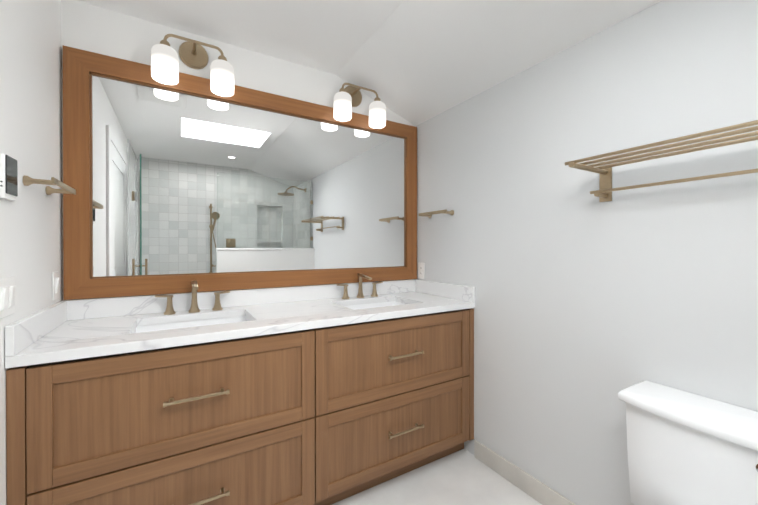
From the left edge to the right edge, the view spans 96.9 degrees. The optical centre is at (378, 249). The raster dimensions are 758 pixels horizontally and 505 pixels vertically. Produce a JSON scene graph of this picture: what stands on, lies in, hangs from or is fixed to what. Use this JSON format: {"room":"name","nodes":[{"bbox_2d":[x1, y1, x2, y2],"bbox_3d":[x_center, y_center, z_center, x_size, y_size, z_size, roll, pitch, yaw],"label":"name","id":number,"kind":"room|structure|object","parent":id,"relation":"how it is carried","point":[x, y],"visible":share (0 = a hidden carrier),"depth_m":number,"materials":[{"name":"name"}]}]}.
{"room":"bathroom","nodes":[
{"label":"bathroom","id":0,"kind":"room"},
{"bbox_2d":[0,0,61,504],"bbox_3d":[-0.612,-0.114,0.052,0.120,2.700,3.270,0,0,-31],"label":"wall","id":1,"kind":"structure","parent":0,"point":[31,144],"depth_m":1.16,"materials":[{"name":"paint"}]},
{"bbox_2d":[0,276,15,318],"bbox_3d":[-1.093,0.142,0.989,0.015,0.115,0.116,0,0,-31],"label":"switch plate","id":2,"kind":"object","parent":1,"relation":"attached to","point":[7,294],"visible":1,"depth_m":0.98,"materials":[{"name":"white plastic"}]},
{"bbox_2d":[0,153,17,200],"bbox_3d":[-1.094,-0.210,0.991,0.018,0.127,0.083,0,0,-31],"label":"thermostat","id":3,"kind":"object","parent":1,"relation":"attached to","point":[8,179],"visible":0.98,"depth_m":0.97,"materials":[{"name":"white plastic"}]},
{"bbox_2d":[5,301,68,356],"bbox_3d":[-1.235,0.271,1.233,0.020,0.090,0.563,0,0,-31],"label":"backsplash","id":4,"kind":"structure","parent":1,"relation":"attached to","point":[20,334],"depth_m":1.14,"materials":[{"name":"white stone"}]},
{"bbox_2d":[23,175,75,194],"bbox_3d":[-1.206,-0.229,1.238,0.080,0.034,0.285,0,0,-31],"label":"towel rail","id":5,"kind":"object","parent":1,"relation":"attached to","point":[28,181],"visible":1,"depth_m":1.18,"materials":[{"name":"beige metal"}]},
{"bbox_2d":[52,271,59,299],"bbox_3d":[-1.338,0.150,1.396,0.015,0.115,0.070,0,0,-31],"label":"switch plate","id":6,"kind":"object","parent":1,"relation":"attached to","point":[55,284],"visible":1,"depth_m":1.38,"materials":[{"name":"white plastic"}]},
{"bbox_2d":[61,0,415,299],"bbox_3d":[-0.596,-0.123,2.038,2.190,2.700,0.120,0,0,-31],"label":"wall","id":7,"kind":"structure","parent":0,"point":[92,28],"depth_m":1.72,"materials":[{"name":"paint"}]},
{"bbox_2d":[151,34,233,96],"bbox_3d":[-0.917,-0.934,1.671,0.356,0.274,0.171,0,0,-31],"label":"sconce","id":8,"kind":"object","parent":7,"relation":"attached to","point":[193,54],"visible":1,"depth_m":1.66,"materials":[{"name":"white glass"}]},
{"bbox_2d":[65,279,412,320],"bbox_3d":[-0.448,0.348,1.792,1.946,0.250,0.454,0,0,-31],"label":"backsplash","id":9,"kind":"structure","parent":7,"relation":"attached to","point":[90,309],"depth_m":1.77,"materials":[{"name":"white stone"}]},
{"bbox_2d":[63,45,416,299],"bbox_3d":[-0.556,-0.334,1.970,1.926,1.107,0.031,0,0,-31],"label":"mirror","id":10,"kind":"object","parent":7,"relation":"attached to","point":[183,183],"visible":1,"depth_m":1.79,"materials":[{"name":"brown wood"}]},
{"bbox_2d":[334,83,385,128],"bbox_3d":[-0.132,-0.936,2.141,0.356,0.274,0.171,0,0,-31],"label":"sconce","id":11,"kind":"object","parent":7,"relation":"attached to","point":[347,98],"visible":1,"depth_m":2.12,"materials":[{"name":"white glass"}]},
{"bbox_2d":[77,0,661,125],"bbox_3d":[0.245,-1.212,0.631,2.190,0.699,3.390,0,0,-31],"label":"ceiling","id":12,"kind":"structure","parent":0,"point":[415,62],"depth_m":1.65,"materials":[{"name":"paint"}]},
{"bbox_2d":[332,449,541,504],"bbox_3d":[0.245,1.283,0.642,2.190,0.100,3.390,0,0,-31],"label":"floor","id":13,"kind":"structure","parent":0,"point":[463,477],"depth_m":1.73,"materials":[{"name":"tile"}]},
{"bbox_2d":[5,293,474,504],"bbox_3d":[-0.408,0.789,1.728,1.946,0.880,0.609,0,0,-31],"label":"bathroom vanity","id":14,"kind":"object","parent":13,"relation":"on","point":[327,394],"depth_m":1.37,"materials":[{"name":"brown wood"}]},
{"bbox_2d":[5,297,474,364],"bbox_3d":[-0.302,0.332,1.549,1.946,0.035,0.145,0,0,-31],"label":"countertop","id":15,"kind":"structure","parent":14,"relation":"on","point":[39,350],"depth_m":1.30,"materials":[{"name":"white stone"}]},
{"bbox_2d":[618,380,757,504],"bbox_3d":[0.801,0.863,0.880,0.741,0.738,0.478,0,0,-31],"label":"toilet","id":16,"kind":"object","parent":13,"relation":"on","point":[685,448],"visible":1,"depth_m":1.02,"materials":[{"name":"white ceramic"}]},
{"bbox_2d":[416,0,757,504],"bbox_3d":[1.163,-0.119,1.117,0.120,2.700,3.270,0,0,-31],"label":"wall","id":17,"kind":"structure","parent":0,"point":[589,307],"depth_m":1.40,"materials":[{"name":"paint"}]},
{"bbox_2d":[418,263,424,278],"bbox_3d":[0.305,0.156,2.422,0.008,0.115,0.070,0,0,-31],"label":"electrical outlet","id":18,"kind":"object","parent":17,"relation":"attached to","point":[421,270],"visible":1,"depth_m":2.41,"materials":[{"name":"white plastic"}]},
{"bbox_2d":[419,209,453,217],"bbox_3d":[0.380,-0.234,2.227,0.080,0.034,0.280,0,0,-31],"label":"towel rail","id":19,"kind":"object","parent":17,"relation":"attached to","point":[430,214],"visible":1,"depth_m":2.17,"materials":[{"name":"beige metal"}]},
{"bbox_2d":[413,279,474,300],"bbox_3d":[0.416,0.267,2.224,0.020,0.090,0.563,0,0,-31],"label":"backsplash","id":20,"kind":"structure","parent":17,"relation":"attached to","point":[435,289],"depth_m":2.19,"materials":[{"name":"white stone"}]},
{"bbox_2d":[474,440,575,504],"bbox_3d":[0.975,1.180,1.308,0.012,0.100,1.583,0,0,-31],"label":"baseboard","id":21,"kind":"structure","parent":17,"relation":"attached to","point":[540,492],"depth_m":1.72,"materials":[{"name":"stone"}]},
{"bbox_2d":[565,120,757,201],"bbox_3d":[0.981,-0.264,1.054,0.256,0.140,0.670,0,0,-31],"label":"towel shelf","id":22,"kind":"object","parent":17,"relation":"attached to","point":[603,193],"visible":1,"depth_m":1.10,"materials":[{"name":"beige metal"}]}
]}

